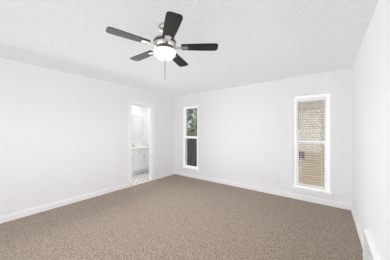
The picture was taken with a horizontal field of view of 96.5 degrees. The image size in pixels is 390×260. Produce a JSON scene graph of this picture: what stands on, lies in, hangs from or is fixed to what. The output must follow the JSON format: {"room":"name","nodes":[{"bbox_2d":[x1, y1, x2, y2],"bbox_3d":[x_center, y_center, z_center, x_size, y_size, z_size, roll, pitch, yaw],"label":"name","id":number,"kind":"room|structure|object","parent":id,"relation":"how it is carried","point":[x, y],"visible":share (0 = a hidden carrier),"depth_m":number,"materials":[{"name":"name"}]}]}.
{"room":"empty bedroom","nodes":[
{"label":"empty bedroom","id":0,"kind":"room"},
{"bbox_2d":[0,58,174,216],"bbox_3d":[-2.512,0.140,3.124,0.120,2.440,6.060,0,0,37],"label":"wall","id":1,"kind":"structure","parent":0,"point":[64,135],"depth_m":3.17,"materials":[{"name":"white paint"}]},
{"bbox_2d":[0,183,128,223],"bbox_3d":[-2.897,1.312,2.503,0.018,0.095,4.285,0,0,37],"label":"baseboard","id":2,"kind":"structure","parent":1,"relation":"attached to","point":[11,217],"depth_m":3.08,"materials":[{"name":"white paint"}]},
{"bbox_2d":[129,100,154,186],"bbox_3d":[-1.418,0.310,4.566,0.156,2.100,0.780,0,0,37],"label":"door frame","id":3,"kind":"structure","parent":1,"relation":"attached to","point":[151,107],"depth_m":4.78,"materials":[{"name":"white paint"}]},
{"bbox_2d":[155,171,174,179],"bbox_3d":[-0.881,1.312,5.159,0.018,0.095,0.805,0,0,37],"label":"baseboard","id":4,"kind":"structure","parent":1,"relation":"attached to","point":[170,173],"depth_m":5.13,"materials":[{"name":"white paint"}]},
{"bbox_2d":[132,105,145,143],"bbox_3d":[-2.491,0.140,5.550,0.120,2.440,2.170,0,0,37],"label":"wall","id":5,"kind":"structure","parent":0,"point":[138,110],"depth_m":6.18,"materials":[{"name":"white paint"}]},
{"bbox_2d":[132,113,144,141],"bbox_3d":[-2.172,-0.110,5.855,0.018,0.980,1.180,0,0,37],"label":"bathroom mirror","id":6,"kind":"object","parent":5,"relation":"attached to","point":[138,127],"visible":0.44,"depth_m":6.11,"materials":[{"name":"white mirror"}]},
{"bbox_2d":[132,143,147,146],"bbox_3d":[-2.197,0.485,5.803,0.020,0.100,1.388,0,0,37],"label":"backsplash","id":7,"kind":"structure","parent":5,"relation":"attached to","point":[138,144],"depth_m":6.05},
{"bbox_2d":[132,171,150,185],"bbox_3d":[-1.914,1.391,5.112,1.570,0.058,2.170,0,0,37],"label":"floor","id":8,"kind":"structure","parent":0,"point":[140,178],"depth_m":5.00,"materials":[{"name":"white tile"}]},
{"bbox_2d":[132,147,148,174],"bbox_3d":[-1.962,0.965,5.637,0.595,0.790,1.368,0,0,37],"label":"bathroom vanity","id":9,"kind":"object","parent":8,"relation":"on","point":[140,157],"depth_m":5.53,"materials":[{"name":"white paint"}]},
{"bbox_2d":[0,174,362,259],"bbox_3d":[-0.755,1.390,1.891,4.170,0.060,5.900,0,0,37],"label":"floor","id":10,"kind":"structure","parent":0,"point":[175,217],"depth_m":2.43,"materials":[{"name":"brown carpet"}]},
{"bbox_2d":[0,0,378,96],"bbox_3d":[-1.317,-1.130,2.318,5.900,0.100,6.220,0,0,37],"label":"ceiling","id":11,"kind":"structure","parent":0,"point":[259,41],"depth_m":2.03,"materials":[{"name":"white paint"}]},
{"bbox_2d":[106,11,217,79],"bbox_3d":[-0.341,-0.812,1.813,1.015,0.536,1.058,0,0,37],"label":"fan","id":12,"kind":"object","parent":11,"relation":"hanging from","point":[164,45],"visible":1,"depth_m":1.70,"materials":[{"name":"black wood"}]},
{"bbox_2d":[146,68,351,204],"bbox_3d":[0.515,0.140,4.731,5.900,2.440,0.160,0,0,37],"label":"wall","id":13,"kind":"structure","parent":0,"point":[245,134],"depth_m":3.87,"materials":[{"name":"white paint"}]},
{"bbox_2d":[183,106,197,168],"bbox_3d":[-0.088,0.185,5.193,0.570,1.830,0.143,0,0,37],"label":"window","id":14,"kind":"structure","parent":13,"relation":"in","point":[190,151],"depth_m":5.27,"materials":[{"name":"white plastic"}]},
{"bbox_2d":[182,167,198,172],"bbox_3d":[-0.144,1.142,5.119,0.640,0.086,0.041,0,0,37],"label":"window sill","id":15,"kind":"structure","parent":13,"relation":"attached to","point":[190,169],"depth_m":5.10,"materials":[{"name":"white paint"}]},
{"bbox_2d":[175,171,349,209],"bbox_3d":[1.012,1.312,4.244,4.140,0.095,0.015,0,0,37],"label":"baseboard","id":16,"kind":"structure","parent":13,"relation":"attached to","point":[295,196],"depth_m":3.70,"materials":[{"name":"white paint"}]},
{"bbox_2d":[294,93,329,191],"bbox_3d":[2.278,0.215,3.415,0.590,1.830,0.115,0,0,37],"label":"window","id":17,"kind":"structure","parent":13,"relation":"in","point":[327,149],"depth_m":3.39,"materials":[{"name":"white plastic"}]},
{"bbox_2d":[297,96,325,189],"bbox_3d":[2.256,0.227,3.386,0.476,1.739,0.072,0,0,37],"label":"window blinds","id":18,"kind":"object","parent":17,"relation":"attached to","point":[321,118],"visible":1,"depth_m":3.36,"materials":[{"name":"white plastic"}]},
{"bbox_2d":[291,186,332,197],"bbox_3d":[2.222,1.172,3.341,0.660,0.086,0.069,0,0,37],"label":"window sill","id":19,"kind":"structure","parent":13,"relation":"attached to","point":[313,192],"depth_m":3.31,"materials":[{"name":"white paint"}]},
{"bbox_2d":[352,0,389,259],"bbox_3d":[0.921,0.140,0.519,0.160,2.440,6.060,0,0,37],"label":"wall","id":20,"kind":"structure","parent":0,"point":[371,136],"depth_m":1.60,"materials":[{"name":"white paint"}]},
{"bbox_2d":[350,205,362,248],"bbox_3d":[0.898,1.312,0.636,0.018,0.095,5.900,0,0,37],"label":"baseboard","id":21,"kind":"structure","parent":20,"relation":"attached to","point":[351,208],"depth_m":2.34,"materials":[{"name":"white paint"}]},
{"bbox_2d":[363,228,380,259],"bbox_3d":[1.590,1.190,1.568,0.041,0.340,0.620,0,0,37],"label":"air vent","id":22,"kind":"object","parent":20,"relation":"in","point":[370,252],"visible":1,"depth_m":1.62,"materials":[{"name":"white"}]},
{"label":"outside","id":23,"kind":"structure","parent":0,"visible":0},
{"bbox_2d":[187,108,196,135],"bbox_3d":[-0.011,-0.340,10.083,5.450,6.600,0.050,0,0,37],"label":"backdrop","id":24,"kind":"structure","parent":23,"point":[194,121],"depth_m":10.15,"materials":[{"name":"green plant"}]},
{"bbox_2d":[299,100,324,186],"bbox_3d":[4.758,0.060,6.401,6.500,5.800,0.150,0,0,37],"label":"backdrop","id":25,"kind":"structure","parent":23,"point":[308,159],"depth_m":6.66,"materials":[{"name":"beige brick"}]}
]}

